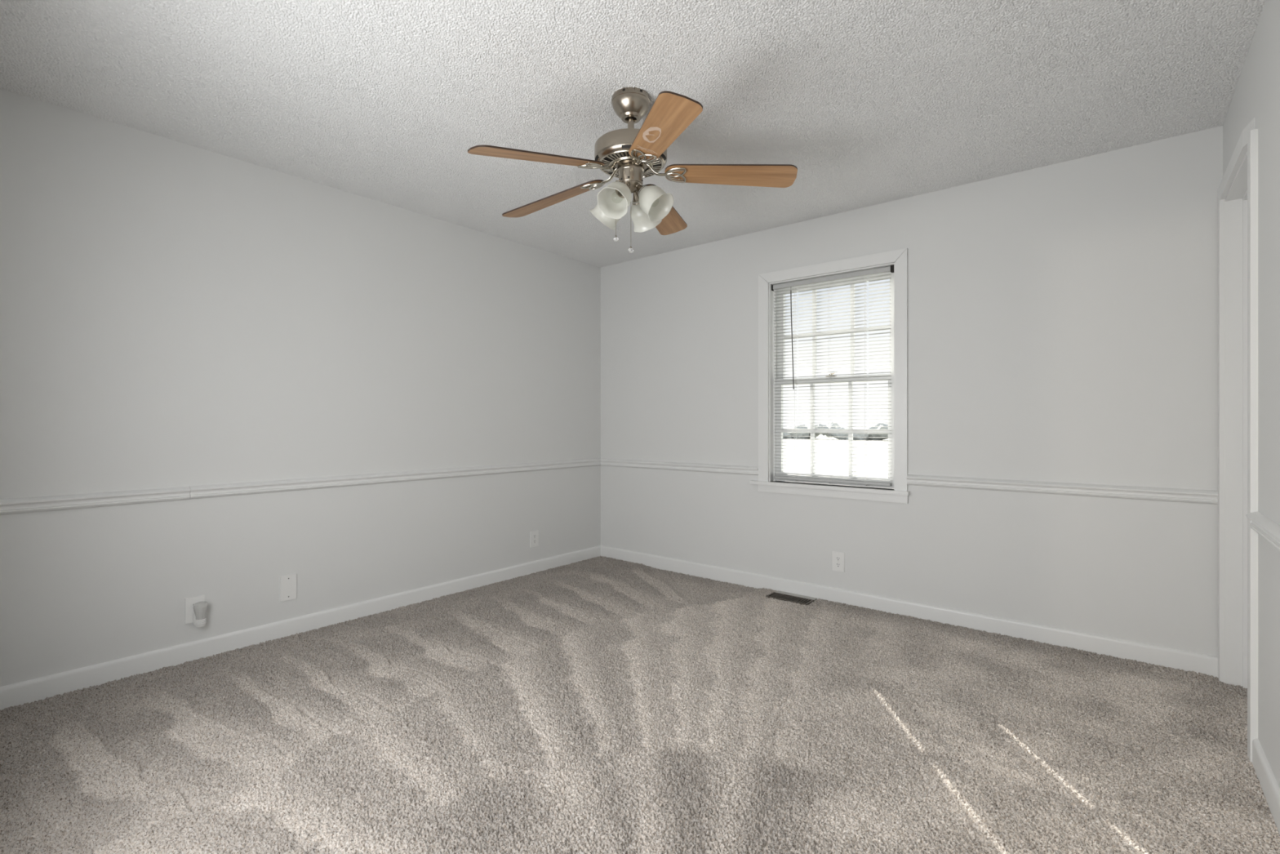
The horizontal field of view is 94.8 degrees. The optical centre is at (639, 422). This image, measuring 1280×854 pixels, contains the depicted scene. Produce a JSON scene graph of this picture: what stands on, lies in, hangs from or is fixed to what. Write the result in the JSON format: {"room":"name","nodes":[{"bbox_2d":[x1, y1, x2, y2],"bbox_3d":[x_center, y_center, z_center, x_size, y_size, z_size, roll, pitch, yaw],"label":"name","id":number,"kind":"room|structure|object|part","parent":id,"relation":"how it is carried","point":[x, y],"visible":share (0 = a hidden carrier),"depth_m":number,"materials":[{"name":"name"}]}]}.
{"room":"empty bedroom","nodes":[
{"label":"empty bedroom","id":0,"kind":"room"},
{"bbox_2d":[0,88,600,686],"bbox_3d":[-1.556,-0.105,3.604,0.140,2.520,4.030,0,0,39],"label":"wall","id":1,"kind":"structure","parent":0,"point":[173,313],"depth_m":2.96,"materials":[{"name":"paint"}]},
{"bbox_2d":[0,486,190,515],"bbox_3d":[-2.402,0.333,2.439,0.026,0.060,0.874,0,0,39],"label":"trim","id":2,"kind":"structure","parent":1,"relation":"attached to","point":[29,504],"depth_m":2.51,"materials":[{"name":"white paint"}]},
{"bbox_2d":[185,595,204,623],"bbox_3d":[-2.118,0.889,2.800,0.008,0.120,0.076,0,0,39],"label":"electrical outlet","id":3,"kind":"object","parent":1,"relation":"attached to","point":[189,602],"visible":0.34,"depth_m":2.79,"materials":[{"name":"white plastic"}]},
{"bbox_2d":[192,601,208,626],"bbox_3d":[-2.083,0.909,2.789,0.061,0.118,0.059,0,0,39],"label":"plug","id":4,"kind":"object","parent":3,"relation":"attached to","point":[200,608],"visible":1,"depth_m":2.77,"materials":[{"name":"white plastic"}]},
{"bbox_2d":[280,573,296,601],"bbox_3d":[-1.861,0.873,3.115,0.007,0.132,0.078,0,0,39],"label":"blank wall plate","id":5,"kind":"object","parent":1,"relation":"attached to","point":[288,582],"visible":1,"depth_m":3.11,"materials":[{"name":"white plastic"}]},
{"bbox_2d":[0,545,600,710],"bbox_3d":[-1.506,1.093,3.544,0.014,0.105,3.720,0,0,39],"label":"baseboard","id":6,"kind":"structure","parent":1,"relation":"attached to","point":[20,693],"depth_m":2.96,"materials":[{"name":"white paint"}]},
{"bbox_2d":[189,457,600,498],"bbox_3d":[-1.225,0.332,3.880,0.024,0.060,2.844,0,0,39],"label":"trim","id":7,"kind":"structure","parent":1,"relation":"attached to","point":[264,486],"depth_m":3.43,"materials":[{"name":"white paint"}]},
{"bbox_2d":[529,529,538,547],"bbox_3d":[-0.793,0.873,4.421,0.008,0.120,0.076,0,0,39],"label":"electrical outlet","id":8,"kind":"object","parent":1,"relation":"attached to","point":[534,535],"visible":1,"depth_m":4.42,"materials":[{"name":"white plastic"}]},
{"bbox_2d":[0,0,1266,266],"bbox_3d":[-0.058,-1.317,2.352,3.785,0.008,3.748,0,0,39],"label":"ceiling","id":9,"kind":"structure","parent":0,"point":[871,102],"depth_m":2.27,"materials":[{"name":"white paint"}]},
{"bbox_2d":[467,86,797,253],"bbox_3d":[-0.075,-0.995,2.410,1.212,0.644,1.269,0,0,39],"label":"ceiling fan","id":10,"kind":"object","parent":9,"relation":"hanging from","point":[630,154],"visible":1,"depth_m":2.32,"materials":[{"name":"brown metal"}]},
{"bbox_3d":[-0.364,-0.971,2.158,0.525,0.006,0.142,-9,16,-34],"label":"blade","id":11,"kind":"part","parent":10,"relation":"part of","materials":[{"name":"brown wood"}]},
{"bbox_3d":[-0.381,-0.978,2.583,0.525,0.006,0.142,-7,10,30],"label":"blade","id":12,"kind":"part","parent":10,"relation":"part of","materials":[{"name":"brown wood"}]},
{"bbox_3d":[-0.136,-0.869,2.435,0.145,0.146,0.130,0,0,39],"label":"lamp shade","id":13,"kind":"part","parent":10,"relation":"part of","materials":[{"name":"white glass"}]},
{"bbox_3d":[-0.090,-0.869,2.283,0.130,0.146,0.145,0,0,39],"label":"lamp shade","id":14,"kind":"part","parent":10,"relation":"part of","materials":[{"name":"white glass"}]},
{"bbox_2d":[615,182,629,198],"bbox_3d":[-0.074,-0.910,2.321,0.060,0.110,0.109,0,0,39],"label":"socket","id":15,"kind":"object","parent":10,"relation":"attached to","point":[618,195],"depth_m":2.32,"materials":[{"name":"metal"}]},
{"bbox_2d":[631,191,639,204],"bbox_3d":[0.000,-0.910,2.443,0.060,0.110,0.109,0,0,39],"label":"socket","id":16,"kind":"object","parent":10,"relation":"attached to","point":[635,201],"depth_m":2.41,"materials":[{"name":"silver metal"}]},
{"bbox_2d":[635,183,644,194],"bbox_3d":[0.024,-0.910,2.345,0.109,0.110,0.060,0,0,39],"label":"socket","id":17,"kind":"object","parent":10,"relation":"attached to","point":[639,188],"depth_m":2.34,"materials":[{"name":"silver metal"}]},
{"bbox_3d":[0.016,-0.869,2.481,0.130,0.146,0.145,0,0,39],"label":"lamp shade","id":18,"kind":"part","parent":10,"relation":"part of","materials":[{"name":"white glass"}]},
{"bbox_3d":[0.062,-0.869,2.329,0.145,0.146,0.130,0,0,39],"label":"lamp shade","id":19,"kind":"part","parent":10,"relation":"part of","materials":[{"name":"white glass"}]},
{"bbox_3d":[0.095,-0.990,2.758,0.142,0.006,0.525,-13,-8,18],"label":"blade","id":20,"kind":"part","parent":10,"relation":"part of","materials":[{"name":"brown wood"}]},
{"bbox_3d":[0.066,-0.986,1.997,0.142,0.006,0.525,12,1,-16],"label":"blade","id":21,"kind":"part","parent":10,"relation":"part of","materials":[{"name":"brown wood"}]},
{"bbox_3d":[0.362,-0.993,2.359,0.525,0.006,0.142,3,-12,3],"label":"blade","id":22,"kind":"part","parent":10,"relation":"part of","materials":[{"name":"brown wood"}]},
{"bbox_2d":[0,555,1279,853],"bbox_3d":[-0.010,1.136,2.309,3.894,0.036,3.741,0,0,39],"label":"floor","id":23,"kind":"structure","parent":0,"point":[601,704],"depth_m":2.06,"materials":[{"name":"carpet"}]},
{"bbox_2d":[765,590,817,604],"bbox_3d":[0.975,1.129,3.786,0.278,0.016,0.170,0,0,39],"label":"floor vent","id":24,"kind":"object","parent":23,"relation":"in","point":[780,595],"visible":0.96,"depth_m":3.78,"materials":[{"name":"grey"}]},
{"bbox_2d":[600,125,1222,656],"bbox_3d":[1.224,-0.105,3.825,3.886,2.520,0.170,0,0,39],"label":"wall","id":25,"kind":"structure","parent":0,"point":[1063,317],"depth_m":3.16,"materials":[{"name":"paint"}]},
{"bbox_2d":[600,457,758,475],"bbox_3d":[0.235,0.333,4.507,1.492,0.060,0.026,0,0,39],"label":"trim","id":26,"kind":"structure","parent":25,"relation":"attached to","point":[724,468],"depth_m":4.42,"materials":[{"name":"white paint"}]},
{"bbox_2d":[749,248,910,503],"bbox_3d":[1.245,-0.272,3.821,1.046,1.486,0.270,0,0,39],"label":"window","id":27,"kind":"structure","parent":25,"relation":"in","point":[767,451],"depth_m":3.74,"materials":[{"name":"paint"},{"name":"glass"},{"name":"vinyl"}]},
{"bbox_3d":[0.844,-0.307,4.014,0.074,1.415,0.017,0,0,39],"label":"casing","id":28,"kind":"part","parent":27,"relation":"part of","materials":[{"name":"white paint"}]},
{"bbox_3d":[1.248,-0.273,3.803,0.818,1.346,0.174,0,0,39],"label":"frame","id":29,"kind":"part","parent":27,"relation":"part of","materials":[{"name":"white paint"}]},
{"bbox_3d":[1.187,-0.981,3.734,0.959,0.068,0.017,0,0,39],"label":"casing","id":30,"kind":"part","parent":27,"relation":"part of","materials":[{"name":"white paint"}]},
{"bbox_2d":[771,265,893,486],"bbox_3d":[1.211,-0.275,3.757,0.802,1.324,0.039,0,0,39],"label":"window blind","id":31,"kind":"object","parent":27,"relation":"attached to","point":[891,268],"visible":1,"depth_m":3.76,"materials":[{"name":"white plastic"}]},
{"bbox_3d":[1.033,-0.270,3.907,0.001,1.270,0.028,0,0,39],"label":"ladder cord","id":32,"kind":"part","parent":31,"relation":"part of","materials":[{"name":"white fabric"}]},
{"bbox_3d":[1.207,0.371,3.765,0.760,0.020,0.024,0,0,39],"label":"rail","id":33,"kind":"part","parent":31,"relation":"part of","materials":[{"name":"white plastic"}]},
{"bbox_3d":[1.239,0.051,3.792,0.798,0.692,0.030,0,0,39],"label":"sash","id":34,"kind":"part","parent":27,"relation":"part of","materials":[{"name":"white plastic"}]},
{"bbox_3d":[1.261,-0.595,3.818,0.798,0.680,0.030,0,0,39],"label":"sash","id":35,"kind":"part","parent":27,"relation":"part of","materials":[{"name":"white plastic"}]},
{"bbox_3d":[1.533,-0.307,3.451,0.066,1.415,0.017,0,0,39],"label":"casing","id":36,"kind":"part","parent":27,"relation":"part of","materials":[{"name":"white paint"}]},
{"bbox_2d":[832,551,844,572],"bbox_3d":[1.245,0.873,3.693,0.076,0.120,0.008,0,0,39],"label":"electrical outlet","id":37,"kind":"object","parent":25,"relation":"attached to","point":[838,557],"visible":1,"depth_m":3.69,"materials":[{"name":"white plastic"}]},
{"bbox_2d":[835,562,840,567],"bbox_3d":[1.244,0.892,3.691,0.034,0.027,0.004,0,0,39],"label":"receptacle","id":38,"kind":"object","parent":37,"relation":"attached to","point":[837,564],"depth_m":3.69,"materials":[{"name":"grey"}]},
{"bbox_2d":[835,555,840,560],"bbox_3d":[1.244,0.854,3.691,0.034,0.027,0.004,0,0,39],"label":"receptacle","id":39,"kind":"object","parent":37,"relation":"attached to","point":[837,557],"depth_m":3.69,"materials":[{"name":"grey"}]},
{"bbox_2d":[600,545,1217,677],"bbox_3d":[1.119,1.093,3.792,3.766,0.105,0.014,0,0,39],"label":"baseboard","id":40,"kind":"structure","parent":25,"relation":"attached to","point":[1186,660],"depth_m":3.28,"materials":[{"name":"white paint"}]},
{"bbox_2d":[906,474,1217,504],"bbox_3d":[2.065,0.333,3.011,1.314,0.060,0.026,0,0,39],"label":"trim","id":41,"kind":"structure","parent":25,"relation":"attached to","point":[1190,495],"depth_m":2.93,"materials":[{"name":"white paint"}]},
{"bbox_2d":[1222,0,1279,787],"bbox_3d":[1.407,-0.105,1.073,0.120,2.520,3.860,0,0,39],"label":"wall","id":42,"kind":"structure","parent":0,"point":[1256,95],"depth_m":1.82,"materials":[{"name":"paint"}]},
{"bbox_2d":[1217,117,1257,761],"bbox_3d":[2.348,0.058,2.239,0.138,2.175,0.860,0,0,39],"label":"door frame","id":43,"kind":"structure","parent":42,"relation":"in","point":[1237,190],"depth_m":2.51,"materials":[{"name":"white paint"}]},
{"bbox_3d":[2.547,0.088,2.577,0.018,2.113,0.059,0,0,39],"label":"casing","id":44,"kind":"part","parent":43,"relation":"part of","materials":[{"name":"white paint"}]},
{"bbox_3d":[2.321,-0.999,2.301,0.018,0.062,0.798,0,0,39],"label":"casing","id":45,"kind":"part","parent":43,"relation":"part of","materials":[{"name":"white paint"}]},
{"bbox_3d":[2.048,0.088,1.967,0.018,2.113,0.060,0,0,39],"label":"casing","id":46,"kind":"part","parent":43,"relation":"part of","materials":[{"name":"white paint"}]},
{"bbox_2d":[1245,511,1279,551],"bbox_3d":[1.121,0.323,0.841,0.029,0.060,2.858,0,0,39],"label":"trim","id":47,"kind":"structure","parent":42,"relation":"attached to","point":[1267,528],"depth_m":1.74,"materials":[{"name":"white paint"}]},
{"bbox_2d":[1252,737,1279,834],"bbox_3d":[1.126,1.093,0.836,0.014,0.105,2.858,0,0,39],"label":"baseboard","id":48,"kind":"structure","parent":42,"relation":"attached to","point":[1269,785],"depth_m":1.76,"materials":[{"name":"white paint"}]},
{"label":"outside","id":49,"kind":"structure","parent":0,"visible":0},
{"bbox_2d":[782,434,888,477],"bbox_3d":[28.270,1.825,39.986,80.000,0.400,89.600,0,0,39],"label":"ground","id":50,"kind":"structure","parent":49,"point":[824,447],"depth_m":27.28,"materials":[{"name":"white"}]},
{"bbox_2d":[782,422,888,439],"bbox_3d":[27.385,1.017,49.513,63.850,2.496,3.565,0,0,39],"label":"tree line","id":51,"kind":"object","parent":50,"relation":"on","point":[785,435],"visible":0.12,"depth_m":55.62,"materials":[{"name":"plant"}]}
]}

